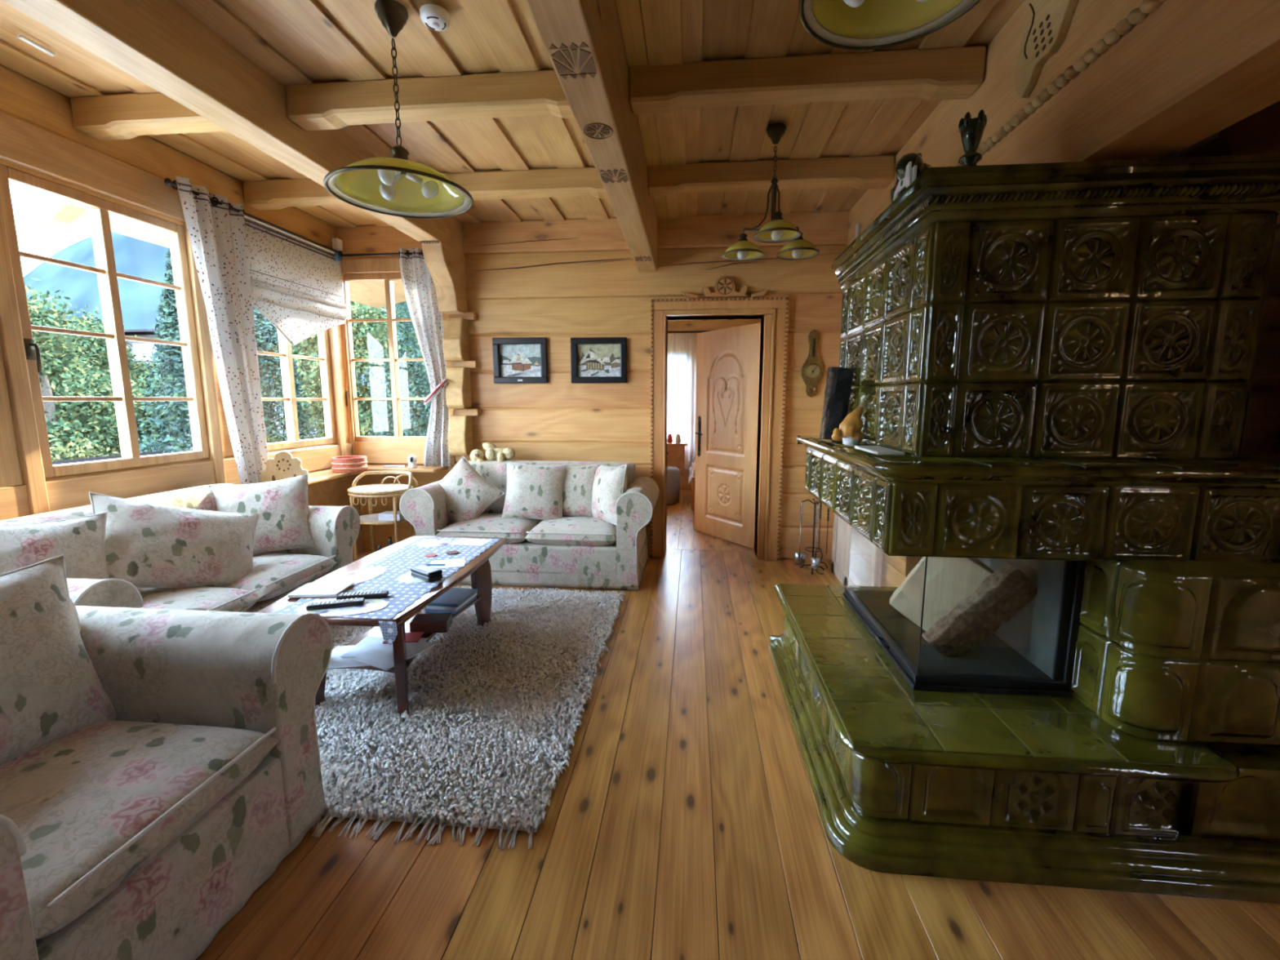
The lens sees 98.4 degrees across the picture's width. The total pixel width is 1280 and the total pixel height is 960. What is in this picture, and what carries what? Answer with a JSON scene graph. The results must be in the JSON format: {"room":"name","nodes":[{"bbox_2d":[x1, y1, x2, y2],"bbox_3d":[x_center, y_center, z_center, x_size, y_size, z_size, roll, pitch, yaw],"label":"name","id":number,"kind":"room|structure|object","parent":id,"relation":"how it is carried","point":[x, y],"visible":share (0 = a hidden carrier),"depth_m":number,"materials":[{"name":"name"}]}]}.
{"room":"traditional dwelling","nodes":[
{"label":"traditional dwelling","id":0,"kind":"room"},
{"bbox_2d":[0,63,349,480],"bbox_3d":[-2.870,-0.306,1.727,0.215,2.710,6.150,1,8,5],"label":"wall","id":1,"kind":"structure","parent":0,"point":[23,98],"depth_m":2.97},
{"bbox_2d":[0,164,209,477],"bbox_3d":[-2.657,-0.731,2.828,0.132,1.335,0.880,1,8,5],"label":"window","id":2,"kind":"structure","parent":1,"relation":"in","point":[105,269],"depth_m":2.80,"materials":[{"name":"brown wood"}]},
{"bbox_2d":[0,192,346,515],"bbox_3d":[-2.597,-0.340,3.376,0.040,2.305,2.470,1,8,5],"label":"trim","id":3,"kind":"structure","parent":1,"relation":"attached to","point":[20,455],"depth_m":2.40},
{"bbox_2d":[0,111,353,520],"bbox_3d":[-2.753,-0.568,1.653,0.045,1.730,6.100,1,8,5],"label":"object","id":4,"kind":"structure","parent":1,"relation":"attached to","point":[24,144],"depth_m":2.71,"materials":[{"name":"brown wood"}]},
{"bbox_2d":[13,193,406,308],"bbox_3d":[-2.357,-2.168,5.443,3.068,0.470,4.100,1,8,5],"label":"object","id":5,"kind":"object","parent":1,"relation":"attached to","point":[43,211],"visible":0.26,"depth_m":4.04,"materials":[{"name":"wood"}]},
{"bbox_2d":[164,177,342,255],"bbox_3d":[-2.455,-1.699,3.673,0.049,0.049,1.494,1,8,5],"label":"curtain rod","id":6,"kind":"object","parent":1,"relation":"attached to","point":[167,181],"visible":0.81,"depth_m":3.52,"materials":[{"name":"metal"}]},
{"bbox_2d":[174,174,268,484],"bbox_3d":[-2.467,-0.739,3.355,0.128,1.900,0.489,0,8,-2],"label":"curtain","id":7,"kind":"object","parent":6,"relation":"hanging from","point":[216,233],"visible":0.91,"depth_m":3.34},
{"bbox_2d":[244,215,348,346],"bbox_3d":[-2.475,-1.375,4.026,0.074,0.803,1.020,1,8,5],"label":"blind","id":8,"kind":"object","parent":1,"relation":"attached to","point":[296,284],"visible":0.94,"depth_m":3.95,"materials":[{"name":"white fabric"}]},
{"bbox_2d":[257,329,336,451],"bbox_3d":[-2.544,-0.903,4.015,0.132,1.335,0.890,1,8,5],"label":"window","id":9,"kind":"structure","parent":1,"relation":"in","point":[286,356],"depth_m":4.09,"materials":[{"name":"brown wood"}]},
{"bbox_2d":[333,252,342,262],"bbox_3d":[-2.426,-1.790,4.423,0.045,0.075,0.050,1,8,5],"label":"rod bracket","id":10,"kind":"object","parent":1,"relation":"attached to","point":[337,258],"visible":0.7,"depth_m":4.40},
{"bbox_2d":[339,249,423,257],"bbox_3d":[-2.001,-1.792,4.382,0.906,0.049,0.049,1,8,5],"label":"curtain rod","id":11,"kind":"object","parent":10,"relation":"attached to","point":[406,252],"visible":0.56,"depth_m":4.38,"materials":[{"name":"metal"}]},
{"bbox_2d":[398,247,450,466],"bbox_3d":[-1.726,-0.967,4.444,0.393,1.730,0.149,1,8,5],"label":"curtain","id":12,"kind":"object","parent":11,"relation":"hanging from","point":[419,286],"visible":0.92,"depth_m":4.44,"materials":[{"name":"white fabric"}]},
{"bbox_2d":[0,0,1024,227],"bbox_3d":[0.081,-1.699,1.319,6.070,0.216,6.300,1,8,5],"label":"ceiling","id":13,"kind":"structure","parent":0,"point":[295,42],"depth_m":2.38,"materials":[{"name":"brown wood"}]},
{"bbox_2d":[70,92,226,140],"bbox_3d":[-2.202,-1.718,2.596,0.905,0.145,0.130,1,8,5],"label":"cross beam","id":14,"kind":"structure","parent":13,"relation":"attached to","point":[129,116],"depth_m":2.56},
{"bbox_2d":[1,0,467,314],"bbox_3d":[-1.775,-1.267,1.458,0.170,0.720,6.100,1,8,5],"label":"ceiling beam","id":15,"kind":"structure","parent":13,"relation":"attached to","point":[159,43],"depth_m":2.16,"materials":[{"name":"wood"}]},
{"bbox_2d":[242,178,349,209],"bbox_3d":[-2.108,-1.860,3.581,0.905,0.145,0.130,1,8,5],"label":"cross beam","id":16,"kind":"structure","parent":13,"relation":"attached to","point":[268,194],"depth_m":3.54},
{"bbox_2d":[323,0,473,218],"bbox_3d":[-0.896,-1.381,2.034,0.517,0.634,0.517,1,8,5],"label":"pendant lamp","id":17,"kind":"object","parent":13,"relation":"hanging from","point":[397,185],"visible":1,"depth_m":2.09,"materials":[{"name":"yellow metal"}]},
{"bbox_2d":[284,69,573,130],"bbox_3d":[-0.885,-1.700,2.472,1.410,0.145,0.130,1,8,5],"label":"cross beam","id":18,"kind":"structure","parent":13,"relation":"attached to","point":[331,105],"depth_m":2.43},
{"bbox_2d":[419,4,450,31],"bbox_3d":[-0.748,-1.679,2.015,0.104,0.041,0.104,1,8,5],"label":"smoke detector","id":19,"kind":"object","parent":13,"relation":"attached to","point":[435,17],"visible":1,"depth_m":1.99,"materials":[{"name":"white plastic"}]},
{"bbox_2d":[441,166,608,199],"bbox_3d":[-0.791,-1.842,3.458,1.410,0.145,0.130,1,8,5],"label":"cross beam","id":20,"kind":"structure","parent":13,"relation":"attached to","point":[586,181],"depth_m":3.39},
{"bbox_2d":[524,0,657,271],"bbox_3d":[-0.222,-1.388,1.292,0.140,0.424,6.100,1,8,5],"label":"ceiling beam","id":21,"kind":"structure","parent":13,"relation":"attached to","point":[583,42],"depth_m":1.96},
{"bbox_2d":[721,123,819,261],"bbox_3d":[0.743,-1.511,2.915,0.489,0.629,0.529,-4,9,-24],"label":"chandelier","id":22,"kind":"object","parent":13,"relation":"hanging from","point":[778,229],"visible":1,"depth_m":2.90,"materials":[{"name":"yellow metal"}]},
{"bbox_2d":[647,155,895,196],"bbox_3d":[0.765,-1.821,3.312,1.436,0.145,0.130,1,8,5],"label":"cross beam","id":23,"kind":"structure","parent":13,"relation":"attached to","point":[874,171],"depth_m":3.26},
{"bbox_2d":[628,44,986,115],"bbox_3d":[0.671,-1.679,2.326,1.436,0.145,0.130,1,8,5],"label":"cross beam","id":24,"kind":"structure","parent":13,"relation":"attached to","point":[948,73],"depth_m":2.28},
{"bbox_2d":[799,0,981,49],"bbox_3d":[0.631,-1.398,1.331,0.462,0.399,0.462,1,8,5],"label":"pendant lamp","id":25,"kind":"object","parent":13,"relation":"hanging from","point":[847,24],"visible":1,"depth_m":1.50,"materials":[{"name":"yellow metal"}]},
{"bbox_2d":[1175,133,1233,157],"bbox_3d":[2.388,-1.362,2.771,0.980,0.607,0.140,1,8,5],"label":"rafter","id":26,"kind":"object","parent":13,"relation":"attached to","point":[1220,145],"visible":0.22,"depth_m":2.63,"materials":[{"name":"brown wood"}]},
{"bbox_2d":[335,209,850,559],"bbox_3d":[0.285,-0.714,4.545,5.900,2.710,0.226,1,8,5],"label":"wall","id":27,"kind":"structure","parent":0,"point":[559,282],"depth_m":4.42,"materials":[{"name":"wood"}]},
{"bbox_2d":[340,257,400,455],"bbox_3d":[-2.034,-0.742,4.634,0.935,2.140,0.040,1,8,5],"label":"trim","id":28,"kind":"structure","parent":27,"relation":"attached to","point":[372,265],"depth_m":4.52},
{"bbox_2d":[343,272,426,442],"bbox_3d":[-2.079,-1.009,4.627,0.830,1.390,0.127,1,8,5],"label":"window","id":29,"kind":"structure","parent":27,"relation":"in","point":[388,278],"depth_m":4.65,"materials":[{"name":"brown wood"}]},
{"bbox_2d":[354,441,455,464],"bbox_3d":[-2.016,-0.231,4.714,0.900,0.185,0.025,1,8,5],"label":"trim","id":30,"kind":"structure","parent":27,"relation":"attached to","point":[375,452],"depth_m":4.71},
{"bbox_2d":[442,311,480,461],"bbox_3d":[-1.448,-0.748,4.509,0.225,1.208,0.175,1,8,5],"label":"end post","id":31,"kind":"object","parent":27,"relation":"attached to","point":[455,331],"visible":0.91,"depth_m":4.46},
{"bbox_2d":[492,337,547,383],"bbox_3d":[-0.977,-0.973,4.499,0.450,0.365,0.041,1,8,5],"label":"framed picture","id":32,"kind":"object","parent":27,"relation":"attached to","point":[522,360],"visible":1,"depth_m":4.51,"materials":[{"name":"wood"}]},
{"bbox_2d":[499,344,542,377],"bbox_3d":[-0.975,-0.975,4.515,0.346,0.261,0.004,1,8,5],"label":"painting","id":33,"kind":"object","parent":32,"relation":"attached to","point":[515,360],"depth_m":4.52,"materials":[{"name":"paint"}]},
{"bbox_2d":[570,337,626,382],"bbox_3d":[-0.332,-0.962,4.440,0.455,0.360,0.038,1,8,5],"label":"framed picture","id":34,"kind":"object","parent":27,"relation":"attached to","point":[600,359],"visible":1,"depth_m":4.45,"materials":[{"name":"wood"}]},
{"bbox_2d":[577,344,620,376],"bbox_3d":[-0.331,-0.964,4.454,0.351,0.256,0.006,1,8,5],"label":"painting","id":35,"kind":"object","parent":34,"relation":"attached to","point":[593,360],"depth_m":4.46,"materials":[{"name":"paint"}]},
{"bbox_2d":[649,296,789,560],"bbox_3d":[0.624,-0.396,4.542,1.058,2.080,0.300,1,8,5],"label":"trim","id":36,"kind":"structure","parent":27,"relation":"attached to","point":[775,310],"depth_m":4.37,"materials":[{"name":"brown wood"}]},
{"bbox_2d":[680,275,769,298],"bbox_3d":[0.655,-1.489,4.259,0.676,0.160,0.058,1,8,5],"label":"crest","id":37,"kind":"object","parent":27,"relation":"attached to","point":[725,286],"visible":0.99,"depth_m":4.24,"materials":[{"name":"brown wood"}]},
{"bbox_2d":[694,322,760,548],"bbox_3d":[0.764,-0.396,5.023,0.106,1.918,0.870,-5,10,-31],"label":"door","id":38,"kind":"structure","parent":27,"relation":"in","point":[727,362],"depth_m":5.00,"materials":[{"name":"brown wood"}]},
{"bbox_2d":[800,328,824,397],"bbox_3d":[1.343,-0.905,4.290,0.176,0.517,0.036,1,8,5],"label":"barometer","id":39,"kind":"object","parent":27,"relation":"attached to","point":[812,369],"visible":1,"depth_m":4.29,"materials":[{"name":"brown wood"}]},
{"bbox_2d":[667,319,760,489],"bbox_3d":[1.256,-0.864,6.311,3.900,2.500,3.480,1,8,5],"label":"wall","id":40,"kind":"structure","parent":0,"point":[680,325],"depth_m":7.73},
{"bbox_2d":[666,330,710,469],"bbox_3d":[0.376,-1.118,7.820,1.440,1.929,0.044,1,8,5],"label":"sheer curtain","id":41,"kind":"object","parent":40,"relation":"hanging from","point":[682,344],"visible":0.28,"depth_m":7.78,"materials":[{"name":"white fabric"}]},
{"bbox_2d":[195,489,1279,959],"bbox_3d":[0.162,0.853,3.458,5.900,0.080,9.800,1,8,5],"label":"floor","id":42,"kind":"structure","parent":0,"point":[682,821],"depth_m":1.55,"materials":[{"name":"wood"}]},
{"bbox_2d":[0,598,332,959],"bbox_3d":[-1.456,0.739,1.292,0.885,0.752,1.070,1,8,5],"label":"armchair","id":43,"kind":"object","parent":42,"relation":"on","point":[140,834],"visible":0.88,"depth_m":1.36,"materials":[{"name":"fabric"}]},
{"bbox_2d":[0,554,116,765],"bbox_3d":[-1.631,0.499,1.264,0.258,0.486,0.667,2,8,13],"label":"cushion","id":44,"kind":"object","parent":43,"relation":"on","point":[51,687],"visible":0.93,"depth_m":1.41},
{"bbox_2d":[0,720,280,939],"bbox_3d":[-1.355,0.758,1.285,0.682,0.160,0.580,1,8,5],"label":"seat cushion","id":45,"kind":"object","parent":43,"relation":"on","point":[103,811],"depth_m":1.23,"materials":[{"name":"fabric"}]},
{"bbox_2d":[0,483,359,612],"bbox_3d":[-2.226,0.505,2.692,0.845,0.812,1.630,1,8,5],"label":"sofa","id":46,"kind":"object","parent":42,"relation":"on","point":[335,531],"visible":0.31,"depth_m":2.75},
{"bbox_2d":[0,512,108,579],"bbox_3d":[-2.377,0.377,2.140,0.216,0.477,0.542,5,9,29],"label":"cushion","id":47,"kind":"object","parent":46,"relation":"on","point":[81,540],"visible":0.46,"depth_m":2.19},
{"bbox_2d":[88,491,259,588],"bbox_3d":[-2.180,0.318,2.620,0.259,0.586,0.777,5,10,32],"label":"cushion","id":48,"kind":"object","parent":46,"relation":"on","point":[148,544],"visible":0.76,"depth_m":2.53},
{"bbox_2d":[137,586,262,612],"bbox_3d":[-2.152,0.596,2.408,0.642,0.160,0.570,1,8,5],"label":"seat cushion","id":49,"kind":"object","parent":46,"relation":"on","point":[228,598],"depth_m":2.48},
{"bbox_2d":[208,473,315,555],"bbox_3d":[-2.139,0.211,3.149,0.508,0.451,0.214,-5,10,-30],"label":"cushion","id":50,"kind":"object","parent":46,"relation":"on","point":[282,505],"visible":0.79,"depth_m":3.12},
{"bbox_2d":[224,552,337,601],"bbox_3d":[-2.098,0.514,2.970,0.642,0.160,0.570,1,8,5],"label":"seat cushion","id":51,"kind":"object","parent":46,"relation":"on","point":[277,575],"depth_m":2.90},
{"bbox_2d":[260,451,308,482],"bbox_3d":[-2.360,0.282,3.743,0.270,0.968,0.293,-3,9,-22],"label":"carved chair","id":52,"kind":"object","parent":42,"relation":"on","point":[283,466],"visible":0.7,"depth_m":3.60,"materials":[{"name":"brown wood"}]},
{"bbox_2d":[307,464,451,556],"bbox_3d":[-2.067,0.319,4.248,0.900,0.750,1.050,1,8,5],"label":"shelf","id":53,"kind":"object","parent":42,"relation":"on","point":[327,487],"visible":0.27,"depth_m":4.64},
{"bbox_2d":[331,455,368,472],"bbox_3d":[-2.267,-0.125,4.309,0.254,0.109,0.254,1,8,5],"label":"basket","id":54,"kind":"object","parent":53,"relation":"on","point":[345,464],"visible":1,"depth_m":4.22,"materials":[{"name":"wicker"}]},
{"bbox_2d":[347,471,418,561],"bbox_3d":[-1.881,0.338,4.045,0.456,0.771,0.370,1,8,5],"label":"stand","id":55,"kind":"object","parent":42,"relation":"on","point":[381,491],"visible":0.66,"depth_m":3.96,"materials":[{"name":"beige wicker"}]},
{"bbox_2d":[351,484,408,491],"bbox_3d":[-1.881,0.066,4.006,0.420,0.010,0.336,1,8,5],"label":"tray","id":56,"kind":"object","parent":55,"relation":"on","point":[364,487],"depth_m":4.00,"materials":[{"name":"white plastic"}]},
{"bbox_2d":[311,585,625,850],"bbox_3d":[-0.995,0.896,2.721,1.648,0.044,2.151,1,8,5],"label":"shag rug","id":57,"kind":"object","parent":42,"relation":"on","point":[485,736],"visible":0.59,"depth_m":2.21,"materials":[{"name":"fabric"}]},
{"bbox_2d":[257,535,506,715],"bbox_3d":[-1.135,0.660,2.721,0.650,0.472,1.282,1,8,5],"label":"coffee table","id":58,"kind":"object","parent":57,"relation":"on","point":[479,568],"visible":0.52,"depth_m":2.50,"materials":[{"name":"brown wood"}]},
{"bbox_2d":[327,644,370,668],"bbox_3d":[-1.193,0.756,2.386,0.300,0.003,0.210,-1,8,-9],"label":"paper sheet","id":59,"kind":"object","parent":58,"relation":"on","point":[336,660],"visible":0.43,"depth_m":2.34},
{"bbox_2d":[341,636,427,657],"bbox_3d":[-1.127,0.742,2.448,0.290,0.003,0.200,0,8,3],"label":"paper sheet","id":60,"kind":"object","parent":59,"relation":"on","point":[366,644],"visible":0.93,"depth_m":2.46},
{"bbox_2d":[351,640,435,670],"bbox_3d":[-1.062,0.745,2.392,0.210,0.003,0.260,4,9,25],"label":"paper sheet","id":61,"kind":"object","parent":60,"relation":"on","point":[382,656],"visible":0.71,"depth_m":2.37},
{"bbox_2d":[273,537,501,644],"bbox_3d":[-1.093,0.474,2.658,0.519,0.090,1.224,1,8,5],"label":"table runner","id":62,"kind":"object","parent":58,"relation":"on","point":[401,595],"visible":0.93,"depth_m":2.49,"materials":[{"name":"fabric"}]},
{"bbox_2d":[286,582,354,598],"bbox_3d":[-1.349,0.466,2.338,0.206,0.016,0.150,0,8,-1],"label":"notebook","id":63,"kind":"object","parent":62,"relation":"on","point":[309,590],"visible":0.9,"depth_m":2.31,"materials":[{"name":"beige paper"}]},
{"bbox_2d":[297,597,387,616],"bbox_3d":[-1.169,0.497,2.173,0.338,0.003,0.202,1,8,5],"label":"placemat","id":64,"kind":"object","parent":62,"relation":"on","point":[370,605],"visible":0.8,"depth_m":2.14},
{"bbox_2d":[306,597,364,610],"bbox_3d":[-1.195,0.486,2.169,0.200,0.022,0.046,-3,9,-17],"label":"remote control","id":65,"kind":"object","parent":64,"relation":"on","point":[360,601],"visible":1,"depth_m":2.16,"materials":[{"name":"black plastic"}]},
{"bbox_2d":[336,590,388,599],"bbox_3d":[-1.135,0.472,2.263,0.190,0.022,0.046,-2,8,-12],"label":"remote control","id":66,"kind":"object","parent":64,"relation":"on","point":[381,593],"visible":0.96,"depth_m":2.25,"materials":[{"name":"plastic"}]},
{"bbox_2d":[323,566,386,585],"bbox_3d":[-1.306,0.447,2.524,0.194,0.003,0.332,1,8,5],"label":"placemat","id":67,"kind":"object","parent":62,"relation":"on","point":[358,576],"visible":0.7,"depth_m":2.54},
{"bbox_2d":[398,571,426,583],"bbox_3d":[-1.013,0.443,2.546,0.180,0.003,0.200,1,8,5],"label":"placemat","id":68,"kind":"object","parent":62,"relation":"on","point":[406,578],"visible":0.48,"depth_m":2.49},
{"bbox_2d":[410,564,442,582],"bbox_3d":[-0.975,0.424,2.520,0.154,0.042,0.074,6,10,36],"label":"case","id":69,"kind":"object","parent":68,"relation":"on","point":[424,572],"visible":1,"depth_m":2.49,"materials":[{"name":"black metal"}]},
{"bbox_2d":[327,596,481,673],"bbox_3d":[-1.135,0.721,2.730,0.418,0.020,0.918,1,8,5],"label":"shelf","id":70,"kind":"object","parent":58,"relation":"attached to","point":[375,631],"depth_m":2.60,"materials":[{"name":"brown wood"}]},
{"bbox_2d":[409,612,452,633],"bbox_3d":[-1.006,0.690,2.663,0.170,0.055,0.120,-1,8,-6],"label":"box","id":71,"kind":"object","parent":58,"relation":"on","point":[428,623],"visible":0.91,"depth_m":2.61,"materials":[{"name":"brown wood"}]},
{"bbox_2d":[424,595,476,613],"bbox_3d":[-1.016,0.665,2.974,0.170,0.017,0.240,2,8,11],"label":"book","id":72,"kind":"object","parent":58,"relation":"on","point":[475,597],"visible":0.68,"depth_m":2.87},
{"bbox_2d":[426,592,476,610],"bbox_3d":[-1.010,0.647,2.971,0.170,0.017,0.240,1,8,9],"label":"book","id":73,"kind":"object","parent":72,"relation":"on","point":[447,608],"visible":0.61,"depth_m":2.86,"materials":[{"name":"white paper"}]},
{"bbox_2d":[426,587,477,607],"bbox_3d":[-1.004,0.629,2.968,0.170,0.017,0.240,1,8,8],"label":"book","id":74,"kind":"object","parent":73,"relation":"on","point":[455,597],"visible":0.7,"depth_m":2.93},
{"bbox_2d":[399,460,658,590],"bbox_3d":[-0.762,0.289,4.185,1.780,0.812,0.805,1,8,5],"label":"loveseat","id":75,"kind":"object","parent":42,"relation":"on","point":[566,552],"visible":0.64,"depth_m":3.84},
{"bbox_2d":[439,455,504,522],"bbox_3d":[-1.322,0.109,4.130,0.608,0.564,0.244,1,8,5],"label":"cushion","id":76,"kind":"object","parent":75,"relation":"on","point":[468,494],"visible":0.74,"depth_m":4.07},
{"bbox_2d":[435,513,542,543],"bbox_3d":[-1.090,0.357,4.123,0.640,0.160,0.602,1,8,5],"label":"seat cushion","id":77,"kind":"object","parent":75,"relation":"on","point":[515,531],"depth_m":3.90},
{"bbox_2d":[470,442,515,462],"bbox_3d":[-1.182,-0.203,4.439,0.362,0.196,0.184,0,8,-3],"label":"plush toy","id":78,"kind":"object","parent":75,"relation":"on","point":[492,453],"visible":0.94,"depth_m":4.39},
{"bbox_2d":[501,461,567,519],"bbox_3d":[-0.790,0.089,4.128,0.477,0.452,0.221,1,8,5],"label":"cushion","id":79,"kind":"object","parent":75,"relation":"on","point":[532,491],"visible":0.98,"depth_m":4.06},
{"bbox_2d":[524,515,616,546],"bbox_3d":[-0.453,0.366,4.064,0.640,0.160,0.602,1,8,5],"label":"seat cushion","id":80,"kind":"object","parent":75,"relation":"on","point":[575,531],"depth_m":3.81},
{"bbox_2d":[561,462,603,516],"bbox_3d":[-0.483,0.090,4.191,0.444,0.441,0.197,1,8,5],"label":"cushion","id":81,"kind":"object","parent":75,"relation":"on","point":[577,490],"visible":0.56,"depth_m":4.12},
{"bbox_2d":[591,464,626,524],"bbox_3d":[-0.227,0.104,4.026,0.188,0.473,0.462,-5,10,-32],"label":"cushion","id":82,"kind":"object","parent":75,"relation":"on","point":[610,483],"visible":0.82,"depth_m":3.91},
{"bbox_2d":[666,466,679,505],"bbox_3d":[0.267,0.064,7.038,0.490,0.455,0.490,1,8,5],"label":"pouf","id":83,"kind":"object","parent":42,"relation":"on","point":[673,473],"visible":0.35,"depth_m":6.86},
{"bbox_2d":[666,440,688,475],"bbox_3d":[0.353,-0.305,7.579,0.600,0.430,0.472,1,8,5],"label":"nightstand","id":84,"kind":"object","parent":42,"relation":"on","point":[675,451],"visible":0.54,"depth_m":7.36,"materials":[{"name":"brown wood"}]},
{"bbox_2d":[794,497,829,574],"bbox_3d":[1.306,0.425,4.184,0.245,0.559,0.233,1,8,5],"label":"tool","id":85,"kind":"object","parent":42,"relation":"on","point":[799,559],"visible":0.98,"depth_m":4.18,"materials":[{"name":"metal"}]},
{"bbox_2d":[768,153,1279,903],"bbox_3d":[1.720,0.010,2.079,2.202,1.984,1.582,1,8,5],"label":"stove","id":86,"kind":"object","parent":42,"relation":"on","point":[1059,357],"visible":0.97,"depth_m":1.64,"materials":[{"name":"green ceramic"}]},
{"bbox_2d":[819,366,853,439],"bbox_3d":[0.912,-0.354,2.571,0.129,0.336,0.100,1,8,5],"label":"vase","id":87,"kind":"object","parent":86,"relation":"on","point":[837,391],"visible":0.86,"depth_m":2.53,"materials":[{"name":"black ceramic"}]},
{"bbox_2d":[831,406,863,444],"bbox_3d":[0.878,-0.233,2.339,0.128,0.157,0.089,1,8,5],"label":"figurine","id":88,"kind":"object","parent":86,"relation":"on","point":[851,426],"visible":0.98,"depth_m":2.31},
{"bbox_2d":[890,152,931,202],"bbox_3d":[0.961,-1.046,1.934,0.135,0.149,0.238,3,9,17],"label":"bear figurine","id":89,"kind":"object","parent":86,"relation":"on","point":[916,159],"visible":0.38,"depth_m":1.86,"materials":[{"name":"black ceramic"}]},
{"bbox_2d":[889,556,994,631],"bbox_3d":[1.187,0.425,2.183,0.357,0.395,0.124,4,9,27],"label":"firewood","id":90,"kind":"object","parent":86,"relation":"on","point":[949,581],"visible":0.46,"depth_m":2.14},
{"bbox_2d":[958,109,986,165],"bbox_3d":[1.011,-1.022,1.684,0.078,0.172,0.077,1,8,5],"label":"finial","id":91,"kind":"object","parent":86,"relation":"on","point":[971,130],"visible":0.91,"depth_m":1.66,"materials":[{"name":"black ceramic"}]},
{"bbox_2d":[921,561,1037,657],"bbox_3d":[1.228,0.479,2.000,0.367,0.390,0.110,2,8,11],"label":"firewood","id":92,"kind":"object","parent":86,"relation":"on","point":[1001,596],"visible":0.94,"depth_m":1.96,"materials":[{"name":"brown wood"}]},
{"bbox_2d":[795,435,1279,488],"bbox_3d":[1.796,-0.096,2.173,2.072,0.064,1.352,1,8,5],"label":"shelf","id":93,"kind":"object","parent":86,"relation":"attached to","point":[1257,465],"depth_m":1.61,"materials":[{"name":"green ceramic"}]},
{"bbox_2d":[831,0,1279,586],"bbox_3d":[1.394,-0.248,1.328,0.279,2.710,6.150,1,8,5],"label":"wall","id":94,"kind":"structure","parent":0,"point":[1127,79],"depth_m":1.54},
{"bbox_2d":[831,513,882,586],"bbox_3d":[1.444,0.382,3.708,0.042,0.780,0.970,1,8,5],"label":"panel board","id":95,"kind":"object","parent":94,"relation":"attached to","point":[856,561],"visible":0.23,"depth_m":3.70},
{"bbox_2d":[1013,0,1078,97],"bbox_3d":[1.323,-1.480,1.791,0.031,0.344,0.318,1,8,5],"label":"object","id":96,"kind":"object","parent":94,"relation":"attached to","point":[1046,22],"visible":1,"depth_m":1.82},
{"bbox_2d":[1218,100,1279,441],"bbox_3d":[2.798,-0.146,0.625,0.150,2.710,5.000,1,8,5],"label":"wall","id":97,"kind":"structure","parent":0,"point":[1259,133],"depth_m":2.57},
{"label":"outside","id":98,"kind":"structure","parent":0,"visible":0},
{"bbox_3d":[-5.714,-4.037,45.635,140.000,0.100,150.000,1,8,5],"label":"ground","id":99,"kind":"structure","parent":98,"visible":0},
{"bbox_2d":[48,439,119,461],"bbox_3d":[-9.423,0.249,9.271,1.876,1.937,2.120,-5,10,-33],"label":"bush","id":100,"kind":"object","parent":99,"relation":"on","point":[55,453],"visible":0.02,"depth_m":8.84,"materials":[{"name":"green plant"}]},
{"bbox_2d":[25,278,147,457],"bbox_3d":[-12.755,-1.818,11.747,3.724,5.300,3.402,4,9,28],"label":"tree","id":101,"kind":"object","parent":99,"relation":"on","point":[54,361],"visible":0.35,"depth_m":11.74,"materials":[{"name":"green plant"}]},
{"bbox_2d":[52,450,162,465],"bbox_3d":[-7.848,0.368,5.270,0.030,0.660,7.000,1,8,5],"label":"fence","id":102,"kind":"object","parent":99,"relation":"on","point":[108,457],"visible":0.08,"depth_m":7.71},
{"bbox_2d":[48,306,181,455],"bbox_3d":[-14.744,-2.266,15.264,3.254,5.107,3.562,-5,10,-30],"label":"tree","id":103,"kind":"object","parent":99,"relation":"on","point":[98,346],"visible":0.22,"depth_m":14.88,"materials":[{"name":"green plant"}]},
{"bbox_2d":[73,328,319,453],"bbox_3d":[-21.173,-3.704,23.818,10.500,5.500,9.600,1,8,5],"label":"house","id":104,"kind":"structure","parent":99,"relation":"on","point":[140,348],"depth_m":19.76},
{"bbox_2d":[137,247,268,453],"bbox_3d":[-8.681,-2.027,10.859,2.941,6.343,2.861,8,11,43],"label":"tree","id":105,"kind":"object","parent":99,"relation":"on","point":[168,327],"visible":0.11,"depth_m":10.36,"materials":[{"name":"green plant"}]},
{"bbox_2d":[253,306,323,441],"bbox_3d":[-10.181,-2.977,14.931,3.316,7.151,3.226,3,9,21],"label":"tree","id":106,"kind":"object","parent":99,"relation":"on","point":[262,326],"visible":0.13,"depth_m":14.68,"materials":[{"name":"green plant"}]},
{"bbox_2d":[269,302,377,437],"bbox_3d":[-10.761,-3.608,19.116,4.141,6.658,4.534,2,9,14],"label":"tree","id":107,"kind":"object","parent":99,"relation":"on","point":[302,346],"visible":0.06,"depth_m":18.62,"materials":[{"name":"green plant"}]},
{"bbox_2d":[294,300,428,435],"bbox_3d":[-6.880,-2.364,14.263,3.550,5.587,3.886,-2,8,-12],"label":"tree","id":108,"kind":"object","parent":99,"relation":"on","point":[370,339],"visible":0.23,"depth_m":13.52,"materials":[{"name":"green plant"}]},
{"bbox_2d":[369,301,431,436],"bbox_3d":[-5.105,-1.585,12.022,2.307,4.975,2.244,-6,10,-38],"label":"sheer curtain","id":109,"kind":"object","parent":99,"relation":"on","point":[412,378],"visible":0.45,"depth_m":11.67,"materials":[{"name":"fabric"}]},
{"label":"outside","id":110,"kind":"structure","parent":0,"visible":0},
{"bbox_2d":[23,231,410,421],"bbox_3d":[-30.603,-21.736,45.451,150.000,38.584,110.000,1,8,5],"label":"hillside","id":111,"kind":"structure","parent":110,"point":[133,256],"depth_m":79.42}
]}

